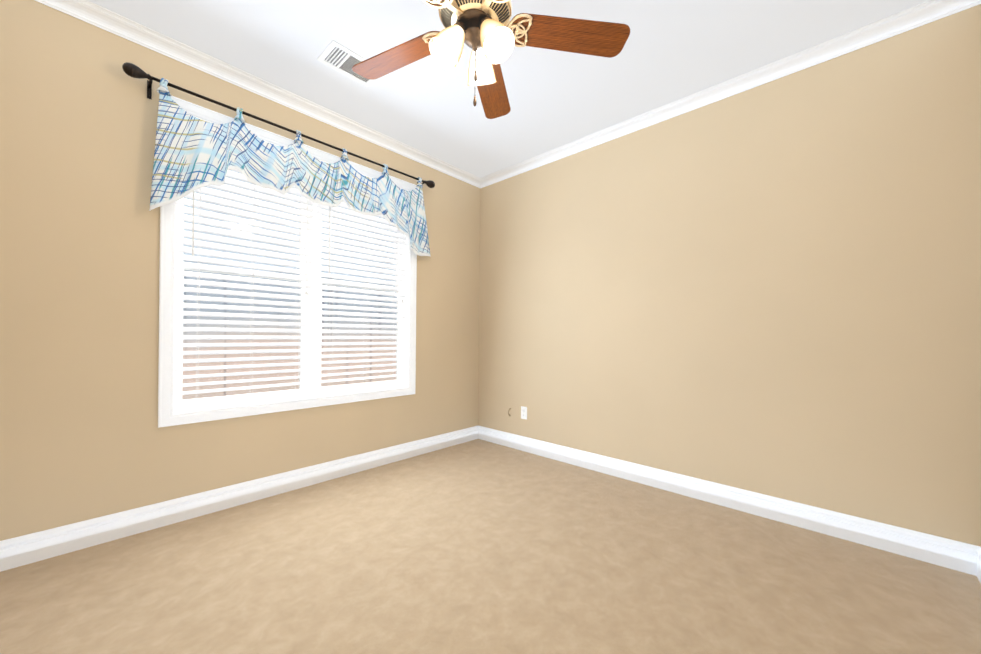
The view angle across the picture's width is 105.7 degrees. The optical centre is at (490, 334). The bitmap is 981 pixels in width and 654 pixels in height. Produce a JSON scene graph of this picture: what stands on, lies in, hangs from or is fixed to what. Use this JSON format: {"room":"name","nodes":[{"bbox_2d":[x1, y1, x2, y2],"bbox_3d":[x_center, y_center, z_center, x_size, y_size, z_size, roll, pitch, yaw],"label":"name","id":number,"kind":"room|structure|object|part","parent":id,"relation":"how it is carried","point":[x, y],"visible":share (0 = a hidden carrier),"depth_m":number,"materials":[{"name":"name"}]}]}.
{"room":"empty bedroom","nodes":[
{"label":"empty bedroom","id":0,"kind":"room"},
{"bbox_2d":[0,0,479,540],"bbox_3d":[-1.325,-0.274,2.677,0.150,2.664,3.686,0,0,43],"label":"wall","id":1,"kind":"structure","parent":0,"point":[82,436],"depth_m":1.91,"materials":[{"name":"beige paint"}]},
{"bbox_2d":[0,426,479,571],"bbox_3d":[-1.274,0.993,2.617,0.017,0.131,3.386,0,0,43],"label":"baseboard","id":2,"kind":"structure","parent":1,"relation":"attached to","point":[15,552],"depth_m":2.14,"materials":[{"name":"white wood"}]},
{"bbox_2d":[35,0,482,188],"bbox_3d":[-1.233,-1.570,2.605,0.068,0.070,3.386,0,0,43],"label":"crown molding","id":3,"kind":"structure","parent":1,"relation":"attached to","point":[89,12],"depth_m":2.25,"materials":[{"name":"white wood"}]},
{"bbox_2d":[122,62,434,256],"bbox_3d":[-1.194,-1.007,2.606,0.131,0.732,1.980,0,0,43],"label":"window valance","id":4,"kind":"object","parent":1,"relation":"attached to","point":[192,153],"visible":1,"depth_m":2.30,"materials":[{"name":"blue fabric"}]},
{"bbox_3d":[-1.196,-1.320,2.611,0.117,0.108,1.980,0,0,43],"label":"curtain rod","id":5,"kind":"part","parent":4,"relation":"part of","materials":[{"name":"brown metal"}]},
{"bbox_2d":[158,96,416,427],"bbox_3d":[-1.286,-0.404,2.701,0.172,1.831,1.690,0,0,43],"label":"window","id":6,"kind":"structure","parent":1,"relation":"in","point":[167,390],"depth_m":2.46,"materials":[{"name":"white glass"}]},
{"bbox_3d":[-1.321,-0.404,2.734,0.027,1.609,1.468,0,0,43],"label":"glass","id":7,"kind":"part","parent":6,"relation":"part of","materials":[{"name":"clear glass"}]},
{"bbox_2d":[174,161,407,411],"bbox_3d":[-1.264,-0.405,2.680,0.065,1.695,1.558,0,0,43],"label":"window blinds","id":8,"kind":"object","parent":6,"relation":"attached to","point":[222,194],"visible":0.6,"depth_m":2.51,"materials":[{"name":"white plastic"}]},
{"bbox_2d":[192,188,200,405],"bbox_3d":[-1.711,-0.399,2.156,0.011,1.637,0.041,0,0,19],"label":"blind cord","id":9,"kind":"object","parent":8,"relation":"attached to","point":[200,188],"depth_m":2.17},
{"bbox_2d":[250,184,254,400],"bbox_3d":[-1.513,-0.397,2.376,0.002,1.637,0.002,0,0,43],"label":"blind cord","id":10,"kind":"object","parent":8,"relation":"attached to","point":[254,184],"depth_m":2.37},
{"bbox_2d":[295,248,296,388],"bbox_3d":[-1.364,-0.395,2.612,0.002,1.637,0.002,0,0,43],"label":"blind cord","id":11,"kind":"object","parent":8,"relation":"attached to","point":[296,288],"depth_m":2.61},
{"bbox_2d":[298,198,307,370],"bbox_3d":[-1.304,-0.394,2.593,0.057,1.637,0.015,1,0,-32],"label":"blind cord","id":12,"kind":"object","parent":8,"relation":"attached to","point":[307,198],"depth_m":2.58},
{"bbox_2d":[328,206,333,353],"bbox_3d":[-1.174,-0.393,2.732,0.011,1.637,0.041,0,0,19],"label":"blind cord","id":13,"kind":"object","parent":8,"relation":"attached to","point":[329,206],"depth_m":2.75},
{"bbox_2d":[366,257,367,388],"bbox_3d":[-0.977,-0.391,2.952,0.002,1.637,0.002,0,0,43],"label":"blind cord","id":14,"kind":"object","parent":8,"relation":"attached to","point":[367,257],"depth_m":2.95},
{"bbox_2d":[396,261,403,385],"bbox_3d":[-0.768,-0.388,3.169,0.057,1.637,0.015,1,0,-32],"label":"blind cord","id":15,"kind":"object","parent":8,"relation":"attached to","point":[397,261],"depth_m":3.15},
{"bbox_2d":[0,439,980,653],"bbox_3d":[-0.110,1.117,1.531,3.504,0.100,3.686,0,0,43],"label":"floor","id":16,"kind":"structure","parent":0,"point":[477,546],"depth_m":1.62,"materials":[{"name":"carpet"}]},
{"bbox_2d":[88,0,928,177],"bbox_3d":[-0.085,-1.647,1.537,3.504,0.100,3.686,0,0,43],"label":"ceiling","id":17,"kind":"structure","parent":0,"point":[672,51],"depth_m":2.13,"materials":[{"name":"white paint"}]},
{"bbox_2d":[317,40,376,86],"bbox_3d":[-0.823,-1.599,2.208,0.210,0.010,0.320,0,0,43],"label":"ceiling vent","id":18,"kind":"object","parent":17,"relation":"in","point":[338,57],"visible":0.65,"depth_m":2.16,"materials":[{"name":"white metal"}]},
{"bbox_2d":[352,0,629,118],"bbox_3d":[-0.099,-1.278,1.515,1.284,0.639,1.244,0,0,43],"label":"ceiling fan","id":19,"kind":"object","parent":17,"relation":"hanging from","point":[490,34],"visible":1,"depth_m":1.57,"materials":[{"name":"brown wood"}]},
{"bbox_2d":[478,4,980,546],"bbox_3d":[1.162,-0.251,2.777,3.354,2.664,0.150,0,0,43],"label":"wall","id":20,"kind":"structure","parent":0,"point":[772,288],"depth_m":2.19,"materials":[{"name":"beige paint"}]},
{"bbox_2d":[521,406,526,419],"bbox_3d":[0.309,0.724,3.452,0.070,0.115,0.009,0,0,43],"label":"wall outlet","id":21,"kind":"object","parent":20,"relation":"attached to","point":[523,412],"visible":1,"depth_m":3.45,"materials":[{"name":"plastic"}]},
{"bbox_2d":[479,0,958,186],"bbox_3d":[1.043,-1.550,2.753,3.030,0.070,0.068,0,0,43],"label":"crown molding","id":22,"kind":"structure","parent":20,"relation":"attached to","point":[903,21],"depth_m":2.23,"materials":[{"name":"white wood"}]},
{"bbox_2d":[480,426,971,574],"bbox_3d":[1.037,1.014,2.767,3.150,0.131,0.017,0,0,43],"label":"baseboard","id":23,"kind":"structure","parent":20,"relation":"attached to","point":[940,551],"depth_m":2.18,"materials":[{"name":"white wood"}]},
{"bbox_2d":[955,0,980,12],"bbox_3d":[1.062,-1.554,0.468,0.068,0.070,3.386,0,0,43],"label":"crown molding","id":24,"kind":"structure","parent":20,"relation":"attached to","point":[963,4],"depth_m":1.71,"materials":[{"name":"white wood"}]},
{"bbox_2d":[972,545,980,582],"bbox_3d":[1.057,1.009,0.446,0.017,0.131,3.386,0,0,43],"label":"baseboard","id":25,"kind":"structure","parent":20,"relation":"attached to","point":[976,550],"depth_m":1.68,"materials":[{"name":"white wood"}]},
{"label":"outside","id":26,"kind":"structure","parent":0,"visible":0},
{"bbox_2d":[182,170,396,399],"bbox_3d":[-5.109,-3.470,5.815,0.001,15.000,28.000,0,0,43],"label":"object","id":27,"kind":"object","parent":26,"point":[213,379],"depth_m":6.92,"materials":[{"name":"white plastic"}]}
]}

